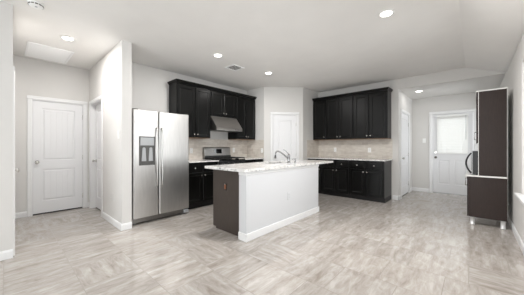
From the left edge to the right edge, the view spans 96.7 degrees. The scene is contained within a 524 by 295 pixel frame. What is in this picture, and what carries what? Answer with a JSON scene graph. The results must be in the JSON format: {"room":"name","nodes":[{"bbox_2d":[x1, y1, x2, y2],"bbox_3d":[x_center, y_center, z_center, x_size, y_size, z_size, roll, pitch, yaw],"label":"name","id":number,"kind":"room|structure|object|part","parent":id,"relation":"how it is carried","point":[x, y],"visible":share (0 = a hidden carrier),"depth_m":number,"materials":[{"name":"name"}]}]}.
{"room":"kitchen","nodes":[
{"label":"kitchen","id":0,"kind":"room"},
{"bbox_2d":[0,1,12,251],"bbox_3d":[-3.480,-0.170,3.151,1.990,2.740,0.120,0,0,42],"label":"wall","id":1,"kind":"structure","parent":0,"point":[6,10],"depth_m":2.49,"materials":[{"name":"paint"}]},
{"bbox_2d":[13,66,19,255],"bbox_3d":[-3.086,0.152,2.834,0.880,2.094,0.174,0,0,42],"label":"door","id":2,"kind":"structure","parent":1,"relation":"in","point":[17,170],"depth_m":2.57,"materials":[{"name":"white wood"}]},
{"bbox_3d":[-3.060,0.152,2.864,0.880,2.094,0.016,0,0,42],"label":"casing","id":3,"kind":"part","parent":2,"relation":"part of","materials":[{"name":"white wood"}]},
{"bbox_2d":[13,55,88,212],"bbox_3d":[-3.859,-0.170,4.304,0.120,2.740,1.320,0,0,42],"label":"wall","id":4,"kind":"structure","parent":0,"point":[34,77],"depth_m":4.03,"materials":[{"name":"paint"}]},
{"bbox_2d":[15,202,88,218],"bbox_3d":[-3.813,1.152,4.256,0.014,0.094,1.070,0,0,42],"label":"baseboard","id":5,"kind":"structure","parent":4,"relation":"attached to","point":[19,214],"depth_m":3.95,"materials":[{"name":"white wood"}]},
{"bbox_2d":[27,95,87,216],"bbox_3d":[-3.787,0.152,4.347,0.166,2.094,0.850,0,0,42],"label":"door","id":6,"kind":"structure","parent":4,"relation":"in","point":[57,129],"depth_m":4.30,"materials":[{"name":"white wood"}]},
{"bbox_2d":[89,40,131,223],"bbox_3d":[-2.693,-0.170,4.051,1.950,2.740,0.130,0,0,42],"label":"wall","id":7,"kind":"structure","parent":0,"point":[110,77],"depth_m":3.48,"materials":[{"name":"paint"}]},
{"bbox_2d":[89,95,102,216],"bbox_3d":[-3.025,0.152,4.332,0.900,2.094,0.135,0,0,42],"label":"door","id":8,"kind":"structure","parent":7,"relation":"in","point":[95,105],"depth_m":4.55,"materials":[{"name":"white wood"}]},
{"bbox_2d":[102,212,120,230],"bbox_3d":[-2.372,1.152,3.663,0.955,0.094,0.014,0,0,42],"label":"baseboard","id":9,"kind":"structure","parent":7,"relation":"attached to","point":[105,216],"depth_m":3.62,"materials":[{"name":"white wood"}]},
{"bbox_2d":[121,222,131,230],"bbox_3d":[-1.970,1.152,3.386,0.014,0.094,0.144,0,0,42],"label":"baseboard","id":10,"kind":"structure","parent":7,"relation":"attached to","point":[125,226],"depth_m":3.38,"materials":[{"name":"white"}]},
{"bbox_2d":[132,62,246,159],"bbox_3d":[-1.523,-0.170,5.231,0.120,2.740,3.190,0,0,42],"label":"wall","id":11,"kind":"structure","parent":0,"point":[150,87],"depth_m":4.53,"materials":[{"name":"paint"}]},
{"bbox_2d":[169,82,209,138],"bbox_3d":[-1.492,-0.720,4.904,0.359,1.070,0.786,0,0,42],"label":"upper cabinet","id":12,"kind":"object","parent":11,"relation":"attached to","point":[193,101],"visible":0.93,"depth_m":4.78,"materials":[{"name":"brown wood"}]},
{"bbox_3d":[-1.513,-0.711,4.674,0.020,1.028,0.382,0,0,42],"label":"door","id":13,"kind":"part","parent":12,"relation":"part of","materials":[{"name":"black wood"}]},
{"bbox_3d":[-1.253,-0.711,4.961,0.020,1.028,0.352,0,0,42],"label":"door","id":14,"kind":"part","parent":12,"relation":"part of","materials":[{"name":"black wood"}]},
{"bbox_2d":[189,139,246,159],"bbox_3d":[-1.149,0.048,5.546,0.009,0.463,2.200,0,0,42],"label":"backsplash","id":15,"kind":"structure","parent":11,"relation":"attached to","point":[240,146],"depth_m":5.60,"materials":[{"name":"beige tile"}]},
{"bbox_2d":[210,90,235,118],"bbox_3d":[-0.977,-0.973,5.472,0.359,0.565,0.742,0,0,42],"label":"upper cabinet","id":16,"kind":"object","parent":11,"relation":"attached to","point":[222,104],"visible":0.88,"depth_m":5.33,"materials":[{"name":"brown wood"}]},
{"bbox_2d":[167,78,256,98],"bbox_3d":[-1.026,-1.285,5.414,0.365,0.058,2.238,0,0,42],"label":"crown molding","id":17,"kind":"structure","parent":16,"relation":"on","point":[176,79],"depth_m":5.02,"materials":[{"name":"black wood"}]},
{"bbox_3d":[-0.997,-0.964,5.245,0.020,0.523,0.347,0,0,42],"label":"door","id":18,"kind":"part","parent":16,"relation":"part of","materials":[{"name":"black wood"}]},
{"bbox_2d":[210,116,241,131],"bbox_3d":[-0.909,-0.523,5.410,0.542,0.316,0.744,0,0,42],"label":"range hood","id":19,"kind":"object","parent":16,"relation":"attached to","point":[220,124],"visible":0.91,"depth_m":5.24,"materials":[{"name":"metal"}]},
{"bbox_3d":[-0.752,-0.964,5.514,0.020,0.523,0.349,0,0,42],"label":"door","id":20,"kind":"part","parent":16,"relation":"part of","materials":[{"name":"black wood"}]},
{"bbox_2d":[228,96,254,139],"bbox_3d":[-0.501,-0.720,5.997,0.359,1.070,0.672,0,0,42],"label":"upper cabinet","id":21,"kind":"object","parent":11,"relation":"attached to","point":[245,107],"visible":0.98,"depth_m":5.87,"materials":[{"name":"brown wood"}]},
{"bbox_3d":[-0.509,-0.711,5.783,0.020,1.028,0.310,0,0,42],"label":"door","id":22,"kind":"part","parent":21,"relation":"part of","materials":[{"name":"black wood"}]},
{"bbox_3d":[-0.288,-0.711,6.027,0.020,1.028,0.316,0,0,42],"label":"door","id":23,"kind":"part","parent":21,"relation":"part of","materials":[{"name":"black wood"}]},
{"bbox_2d":[247,87,263,161],"bbox_3d":[-0.186,-0.170,6.246,0.740,2.740,0.110,0,0,42],"label":"wall","id":24,"kind":"structure","parent":0,"point":[259,92],"depth_m":6.06,"materials":[{"name":"paint"}]},
{"bbox_2d":[247,140,263,157],"bbox_3d":[-0.182,0.048,6.161,0.618,0.463,0.010,0,0,42],"label":"backsplash","id":25,"kind":"structure","parent":24,"relation":"attached to","point":[254,147],"depth_m":6.14,"materials":[{"name":"beige tile"}]},
{"bbox_2d":[0,191,523,294],"bbox_3d":[-0.391,1.230,3.524,6.490,0.060,11.100,0,0,42],"label":"floor","id":26,"kind":"structure","parent":0,"point":[418,243],"depth_m":2.58,"materials":[{"name":"tile"}]},
{"bbox_2d":[132,108,188,223],"bbox_3d":[-1.883,0.304,4.090,0.818,1.789,0.935,0,0,42],"label":"refrigerator","id":27,"kind":"object","parent":26,"relation":"on","point":[160,140],"visible":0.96,"depth_m":3.82,"materials":[{"name":"grey metal"}]},
{"bbox_3d":[-1.841,0.262,3.681,0.074,1.667,0.386,0,0,42],"label":"freezer door","id":28,"kind":"part","parent":27,"relation":"part of","materials":[{"name":"metal"}]},
{"bbox_3d":[-1.802,-0.088,3.662,0.008,0.126,0.211,0,0,42],"label":"dispenser panel","id":29,"kind":"part","parent":27,"relation":"part of","materials":[{"name":"grey plastic"}]},
{"bbox_3d":[-1.687,0.165,3.750,0.072,0.961,0.022,0,0,42],"label":"handle","id":30,"kind":"part","parent":27,"relation":"part of","materials":[{"name":"metal"}]},
{"bbox_3d":[-1.630,0.165,3.814,0.072,0.961,0.022,0,0,42],"label":"handle","id":31,"kind":"part","parent":27,"relation":"part of","materials":[{"name":"metal"}]},
{"bbox_3d":[-1.524,0.262,4.030,0.074,1.667,0.541,0,0,42],"label":"fridge door","id":32,"kind":"part","parent":27,"relation":"part of","materials":[{"name":"metal"}]},
{"bbox_2d":[188,161,217,208],"bbox_3d":[-1.385,0.751,4.813,0.639,0.895,0.754,0,0,42],"label":"base cabinet","id":33,"kind":"object","parent":26,"relation":"on","point":[200,178],"visible":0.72,"depth_m":4.60,"materials":[{"name":"brown wood"}]},
{"bbox_3d":[-1.302,0.403,4.490,0.020,0.162,0.352,0,0,42],"label":"drawer","id":34,"kind":"part","parent":33,"relation":"part of","materials":[{"name":"black wood"}]},
{"bbox_3d":[-1.302,0.791,4.490,0.020,0.582,0.352,0,0,42],"label":"door","id":35,"kind":"part","parent":33,"relation":"part of","materials":[{"name":"black wood"}]},
{"bbox_2d":[189,159,218,162],"bbox_3d":[-1.388,0.291,4.813,0.633,0.022,0.761,0,0,42],"label":"countertop","id":36,"kind":"structure","parent":33,"relation":"on","point":[198,160],"depth_m":4.82,"materials":[{"name":"stone"}]},
{"bbox_3d":[-1.053,0.791,4.765,0.020,0.582,0.350,0,0,42],"label":"door","id":37,"kind":"part","parent":33,"relation":"part of","materials":[{"name":"black wood"}]},
{"bbox_3d":[-1.053,0.403,4.765,0.020,0.162,0.350,0,0,42],"label":"drawer","id":38,"kind":"part","parent":33,"relation":"part of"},
{"bbox_2d":[203,147,244,164],"bbox_3d":[-0.845,0.602,5.352,0.682,1.193,0.756,0,0,42],"label":"range","id":39,"kind":"object","parent":26,"relation":"on","point":[222,154],"visible":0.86,"depth_m":5.34,"materials":[{"name":"silver metal"}]},
{"bbox_2d":[205,158,244,160],"bbox_3d":[-0.870,0.288,5.375,0.615,0.021,0.756,0,0,42],"label":"cooktop","id":40,"kind":"object","parent":39,"relation":"in","point":[220,159],"depth_m":5.18,"materials":[{"name":"black glass"}]},
{"bbox_3d":[-0.652,0.361,5.177,0.040,0.118,0.752,0,0,42],"label":"control panel","id":41,"kind":"part","parent":39,"relation":"part of","materials":[{"name":"black plastic"}]},
{"bbox_2d":[245,159,262,162],"bbox_3d":[-0.394,0.751,5.908,0.639,0.895,0.660,0,0,42],"label":"base cabinet","id":42,"kind":"object","parent":26,"relation":"on","point":[253,160],"visible":0.05,"depth_m":5.72,"materials":[{"name":"brown wood"}]},
{"bbox_2d":[239,157,263,159],"bbox_3d":[-0.396,0.291,5.909,0.633,0.022,0.660,0,0,42],"label":"countertop","id":43,"kind":"structure","parent":42,"relation":"on","point":[246,158],"depth_m":5.67,"materials":[{"name":"stone"}]},
{"bbox_2d":[213,164,318,241],"bbox_3d":[0.134,0.759,3.893,0.808,0.879,1.880,0,0,42],"label":"kitchen island","id":44,"kind":"object","parent":26,"relation":"on","point":[256,204],"visible":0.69,"depth_m":3.33,"materials":[{"name":"grey paint"}]},
{"bbox_3d":[-0.492,0.759,3.295,0.628,0.879,0.024,0,0,42],"label":"panel","id":45,"kind":"part","parent":44,"relation":"part of","materials":[{"name":"brown wood"}]},
{"bbox_2d":[205,159,332,172],"bbox_3d":[0.295,0.299,4.084,0.865,0.038,2.470,0,0,42],"label":"island countertop","id":46,"kind":"structure","parent":44,"relation":"on","point":[269,165],"depth_m":3.53,"materials":[{"name":"stone"}]},
{"bbox_2d":[274,149,289,162],"bbox_3d":[0.358,0.160,4.195,0.351,0.240,0.080,0,0,42],"label":"faucet","id":47,"kind":"object","parent":46,"relation":"on","point":[288,157],"visible":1,"depth_m":4.12,"materials":[{"name":"silver metal"}]},
{"bbox_3d":[0.377,1.149,3.672,0.150,0.099,1.880,0,0,42],"label":"baseboard","id":48,"kind":"part","parent":44,"relation":"part of","materials":[{"name":"white"}]},
{"bbox_3d":[0.376,0.340,3.674,0.145,0.040,1.870,0,0,42],"label":"apron trim","id":49,"kind":"part","parent":44,"relation":"part of","materials":[{"name":"white"}]},
{"bbox_2d":[308,159,322,193],"bbox_3d":[1.541,0.751,6.237,0.402,0.895,0.639,0,0,42],"label":"base cabinet","id":50,"kind":"object","parent":26,"relation":"on","point":[320,190],"visible":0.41,"depth_m":5.92,"materials":[{"name":"brown wood"}]},
{"bbox_3d":[1.354,0.791,6.031,0.370,0.582,0.020,0,0,42],"label":"door","id":51,"kind":"part","parent":50,"relation":"part of","materials":[{"name":"black wood"}]},
{"bbox_2d":[322,159,350,197],"bbox_3d":[1.956,0.751,5.862,0.712,0.895,0.639,0,0,42],"label":"base cabinet","id":52,"kind":"object","parent":26,"relation":"on","point":[335,175],"visible":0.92,"depth_m":5.62,"materials":[{"name":"brown wood"}]},
{"bbox_3d":[1.641,0.403,5.770,0.337,0.162,0.020,0,0,42],"label":"drawer","id":53,"kind":"part","parent":52,"relation":"part of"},
{"bbox_3d":[1.641,0.791,5.770,0.337,0.582,0.020,0,0,42],"label":"door","id":54,"kind":"part","parent":52,"relation":"part of","materials":[{"name":"black wood"}]},
{"bbox_3d":[1.903,0.403,5.534,0.315,0.162,0.020,0,0,42],"label":"drawer","id":55,"kind":"part","parent":52,"relation":"part of","materials":[{"name":"black wood"}]},
{"bbox_3d":[1.903,0.791,5.534,0.315,0.582,0.020,0,0,42],"label":"door","id":56,"kind":"part","parent":52,"relation":"part of","materials":[{"name":"black wood"}]},
{"bbox_2d":[350,160,390,202],"bbox_3d":[2.494,0.751,5.374,0.736,0.895,0.639,0,0,42],"label":"base cabinet","id":57,"kind":"object","parent":26,"relation":"on","point":[369,180],"visible":0.98,"depth_m":5.14,"materials":[{"name":"brown wood"}]},
{"bbox_2d":[308,157,392,160],"bbox_3d":[2.090,0.291,5.743,1.881,0.022,0.633,0,0,42],"label":"countertop","id":58,"kind":"structure","parent":57,"relation":"on","point":[334,158],"depth_m":5.67,"materials":[{"name":"stone"}]},
{"bbox_3d":[2.168,0.403,5.294,0.323,0.162,0.020,0,0,42],"label":"drawer","id":59,"kind":"part","parent":57,"relation":"part of","materials":[{"name":"black wood"}]},
{"bbox_3d":[2.168,0.791,5.294,0.323,0.582,0.020,0,0,42],"label":"door","id":60,"kind":"part","parent":57,"relation":"part of","materials":[{"name":"black wood"}]},
{"bbox_3d":[2.436,0.403,5.051,0.354,0.162,0.020,0,0,42],"label":"drawer","id":61,"kind":"part","parent":57,"relation":"part of","materials":[{"name":"black wood"}]},
{"bbox_3d":[2.436,0.791,5.051,0.354,0.582,0.020,0,0,42],"label":"door","id":62,"kind":"part","parent":57,"relation":"part of","materials":[{"name":"black wood"}]},
{"bbox_2d":[465,87,507,229],"bbox_3d":[3.617,0.171,3.794,0.469,2.056,0.808,0,0,42],"label":"hutch","id":63,"kind":"object","parent":26,"relation":"on","point":[487,190],"visible":0.99,"depth_m":3.47,"materials":[{"name":"brown wood"}]},
{"bbox_3d":[3.339,0.767,3.776,0.018,0.610,0.396,0,0,42],"label":"door","id":64,"kind":"part","parent":63,"relation":"part of","materials":[{"name":"brown wood"}]},
{"bbox_2d":[465,151,477,174],"bbox_3d":[3.529,0.249,3.712,0.432,0.370,0.500,0,0,42],"label":"microwave","id":65,"kind":"object","parent":63,"relation":"on","point":[474,157],"visible":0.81,"depth_m":3.61,"materials":[{"name":"silver plastic"}]},
{"bbox_3d":[3.251,0.249,3.667,0.082,0.324,0.024,0,0,42],"label":"handle","id":66,"kind":"part","parent":65,"relation":"part of","materials":[{"name":"black plastic"}]},
{"bbox_3d":[3.276,1.137,3.630,0.072,0.124,0.071,0,0,42],"label":"leg","id":67,"kind":"part","parent":63,"relation":"part of","materials":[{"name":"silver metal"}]},
{"bbox_3d":[3.419,-0.449,3.704,0.018,0.777,0.396,0,0,42],"label":"door","id":68,"kind":"part","parent":63,"relation":"part of","materials":[{"name":"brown wood"}]},
{"bbox_3d":[3.372,0.766,3.489,0.415,0.617,0.018,0,0,42],"label":"panel","id":69,"kind":"part","parent":63,"relation":"part of","materials":[{"name":"brown wood"}]},
{"bbox_3d":[3.413,-0.203,3.451,0.297,1.274,0.018,0,0,42],"label":"panel","id":70,"kind":"part","parent":63,"relation":"part of","materials":[{"name":"brown wood"}]},
{"bbox_3d":[3.523,1.137,3.406,0.072,0.124,0.071,0,0,42],"label":"leg","id":71,"kind":"part","parent":63,"relation":"part of","materials":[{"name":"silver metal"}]},
{"bbox_2d":[0,0,523,92],"bbox_3d":[-0.995,-1.474,2.857,6.490,0.412,9.300,0,0,42],"label":"ceiling","id":72,"kind":"structure","parent":0,"point":[318,46],"depth_m":3.19,"materials":[{"name":"paint"}]},
{"bbox_2d":[27,0,44,9],"bbox_3d":[-2.421,-1.517,2.496,0.136,0.046,0.136,0,0,42],"label":"smoke detector","id":73,"kind":"object","parent":72,"relation":"attached to","point":[35,4],"visible":1,"depth_m":2.47,"materials":[{"name":"white plastic"}]},
{"bbox_2d":[24,41,73,63],"bbox_3d":[-3.511,-1.534,3.840,0.760,0.012,0.540,0,0,42],"label":"attic hatch","id":74,"kind":"object","parent":72,"relation":"in","point":[35,50],"visible":1,"depth_m":3.81,"materials":[{"name":"white paint"}]},
{"bbox_2d":[60,35,74,40],"bbox_3d":[-2.748,-1.535,3.297,0.170,0.009,0.170,0,0,42],"label":"recessed light","id":75,"kind":"object","parent":72,"relation":"in","point":[68,38],"visible":1,"depth_m":3.29,"materials":[{"name":"white plastic"}]},
{"bbox_2d":[213,53,222,56],"bbox_3d":[-0.739,-1.535,3.907,0.170,0.009,0.170,0,0,42],"label":"recessed light","id":76,"kind":"object","parent":72,"relation":"in","point":[214,54],"visible":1,"depth_m":3.90,"materials":[{"name":"white plastic"}]},
{"bbox_2d":[224,64,243,70],"bbox_3d":[-0.532,-1.534,4.515,0.270,0.012,0.280,0,0,42],"label":"ceiling vent","id":77,"kind":"object","parent":72,"relation":"in","point":[233,67],"visible":1,"depth_m":4.51,"materials":[{"name":"white metal"}]},
{"bbox_2d":[378,9,394,17],"bbox_3d":[1.432,-1.535,2.683,0.170,0.009,0.170,0,0,42],"label":"recessed light","id":78,"kind":"object","parent":72,"relation":"in","point":[388,12],"visible":1,"depth_m":2.67,"materials":[{"name":"white plastic"}]},
{"bbox_2d":[264,87,302,161],"bbox_3d":[0.550,-0.170,6.036,1.004,2.740,0.110,0,0,-3],"label":"wall","id":79,"kind":"structure","parent":0,"point":[276,99],"depth_m":5.98,"materials":[{"name":"paint"}]},
{"bbox_2d":[270,112,298,163],"bbox_3d":[0.585,0.152,6.013,0.740,2.094,0.156,0,0,-3],"label":"door","id":80,"kind":"structure","parent":79,"relation":"in","point":[284,126],"depth_m":6.00,"materials":[{"name":"white wood"}]},
{"bbox_2d":[303,87,318,159],"bbox_3d":[1.289,-0.170,6.347,0.110,2.740,0.820,0,0,42],"label":"wall","id":81,"kind":"structure","parent":0,"point":[308,95],"depth_m":6.17,"materials":[{"name":"paint"}]},
{"bbox_2d":[307,140,318,157],"bbox_3d":[1.397,0.048,6.377,0.010,0.463,0.630,0,0,42],"label":"backsplash","id":82,"kind":"structure","parent":81,"relation":"attached to","point":[312,145],"depth_m":6.35,"materials":[{"name":"beige tile"}]},
{"bbox_2d":[400,91,411,194],"bbox_3d":[3.610,-0.055,5.938,0.120,2.510,1.450,0,0,42],"label":"wall","id":83,"kind":"structure","parent":0,"point":[405,101],"depth_m":6.00,"materials":[{"name":"paint"}]},
{"bbox_2d":[401,109,409,198],"bbox_3d":[3.538,0.152,5.815,0.174,2.094,0.990,0,0,42],"label":"door","id":84,"kind":"structure","parent":83,"relation":"in","point":[405,116],"depth_m":5.88,"materials":[{"name":"white wood"}]},
{"bbox_2d":[319,67,505,198],"bbox_3d":[2.968,-0.170,5.460,3.790,2.740,0.120,0,0,42],"label":"wall","id":85,"kind":"structure","parent":0,"point":[393,84],"depth_m":5.28,"materials":[{"name":"paint"}]},
{"bbox_2d":[313,99,325,139],"bbox_3d":[1.628,-0.720,6.347,0.382,1.070,0.359,0,0,42],"label":"upper cabinet","id":86,"kind":"object","parent":85,"relation":"attached to","point":[319,107],"visible":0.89,"depth_m":6.24,"materials":[{"name":"brown wood"}]},
{"bbox_2d":[326,95,355,139],"bbox_3d":[2.037,-0.720,5.977,0.718,1.070,0.359,0,0,42],"label":"upper cabinet","id":87,"kind":"object","parent":85,"relation":"attached to","point":[340,110],"visible":0.91,"depth_m":5.84,"materials":[{"name":"brown wood"}]},
{"bbox_3d":[1.813,-0.711,5.993,0.332,1.028,0.020,0,0,42],"label":"door","id":88,"kind":"part","parent":87,"relation":"part of","materials":[{"name":"black wood"}]},
{"bbox_3d":[2.075,-0.711,5.756,0.331,1.028,0.020,0,0,42],"label":"door","id":89,"kind":"part","parent":87,"relation":"part of","materials":[{"name":"black wood"}]},
{"bbox_2d":[312,87,392,100],"bbox_3d":[2.183,-1.285,5.841,1.883,0.058,0.365,0,0,42],"label":"crown molding","id":90,"kind":"structure","parent":87,"relation":"on","point":[383,88],"depth_m":5.58,"materials":[{"name":"black wood"}]},
{"bbox_2d":[319,139,392,158],"bbox_3d":[2.302,0.048,5.976,1.870,0.463,0.009,0,0,42],"label":"backsplash","id":91,"kind":"structure","parent":85,"relation":"attached to","point":[380,148],"depth_m":5.88,"materials":[{"name":"beige tile"}]},
{"bbox_2d":[354,90,390,139],"bbox_3d":[2.581,-0.720,5.484,0.745,1.070,0.359,0,0,42],"label":"upper cabinet","id":92,"kind":"object","parent":85,"relation":"attached to","point":[372,111],"visible":1,"depth_m":5.34,"materials":[{"name":"brown wood"}]},
{"bbox_3d":[2.346,-0.711,5.510,0.329,1.028,0.020,0,0,42],"label":"door","id":93,"kind":"part","parent":92,"relation":"part of","materials":[{"name":"black wood"}]},
{"bbox_3d":[2.620,-0.711,5.262,0.356,1.028,0.020,0,0,42],"label":"door","id":94,"kind":"part","parent":92,"relation":"part of","materials":[{"name":"black wood"}]},
{"bbox_2d":[412,92,475,188],"bbox_3d":[4.760,-0.055,5.956,1.800,2.510,0.120,0,0,42],"label":"wall","id":95,"kind":"structure","parent":0,"point":[421,108],"depth_m":6.24,"materials":[{"name":"paint"}]},
{"bbox_2d":[412,187,428,191],"bbox_3d":[4.764,1.152,5.862,1.666,0.094,0.014,0,0,42],"label":"baseboard","id":96,"kind":"structure","parent":95,"relation":"attached to","point":[413,188],"depth_m":6.29,"materials":[{"name":"white"}]},
{"bbox_2d":[429,108,476,195],"bbox_3d":[4.806,0.139,5.888,0.944,2.121,0.156,0,0,42],"label":"door","id":97,"kind":"structure","parent":95,"relation":"in","point":[447,172],"depth_m":5.92,"materials":[{"name":"white wood"}]},
{"bbox_2d":[437,113,468,153],"bbox_3d":[4.768,-0.320,5.846,0.620,0.990,0.064,0,0,42],"label":"window blind","id":98,"kind":"object","parent":97,"relation":"attached to","point":[451,139],"visible":1,"depth_m":5.84,"materials":[{"name":"white plastic"}]},
{"bbox_3d":[4.774,0.167,5.852,0.610,0.017,0.028,0,0,42],"label":"rail","id":99,"kind":"part","parent":98,"relation":"part of","materials":[{"name":"white plastic"}]},
{"bbox_3d":[4.758,-0.305,5.835,0.402,0.950,0.002,0,0,42],"label":"ladder cord","id":100,"kind":"part","parent":98,"relation":"part of","materials":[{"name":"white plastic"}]},
{"bbox_3d":[4.796,-0.290,5.877,0.630,0.940,0.010,0,0,42],"label":"glazing frame","id":101,"kind":"part","parent":97,"relation":"part of","materials":[{"name":"white wood"}]},
{"bbox_2d":[400,75,504,99],"bbox_3d":[4.343,-1.370,5.376,1.960,0.120,1.600,0,0,42],"label":"ceiling","id":102,"kind":"structure","parent":0,"point":[468,86],"depth_m":5.22,"materials":[{"name":"paint"}]},
{"bbox_2d":[499,33,523,242],"bbox_3d":[1.901,-0.055,1.347,0.150,2.510,10.790,0,0,42],"label":"wall","id":103,"kind":"structure","parent":0,"point":[513,79],"depth_m":3.11,"materials":[{"name":"paint"}]},
{"bbox_2d":[507,213,523,254],"bbox_3d":[1.836,1.152,1.397,0.014,0.094,10.536,0,0,42],"label":"baseboard","id":104,"kind":"structure","parent":103,"relation":"attached to","point":[518,238],"depth_m":3.03,"materials":[{"name":"white"}]},
{"bbox_2d":[514,193,523,205],"bbox_3d":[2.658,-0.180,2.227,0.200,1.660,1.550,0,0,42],"label":"window sill","id":105,"kind":"structure","parent":103,"relation":"in","point":[519,196],"depth_m":2.64,"materials":[{"name":"white plastic"}]},
{"bbox_3d":[-3.814,-0.170,1.390,0.120,2.740,2.940,0,0,42],"label":"wall","id":106,"kind":"structure","parent":0,"visible":0},
{"bbox_2d":[0,249,12,260],"bbox_3d":[-3.724,1.152,1.390,0.014,0.094,3.061,0,0,42],"label":"baseboard","id":107,"kind":"structure","parent":106,"relation":"attached to","point":[7,254],"depth_m":2.48,"materials":[{"name":"white"}]}
]}

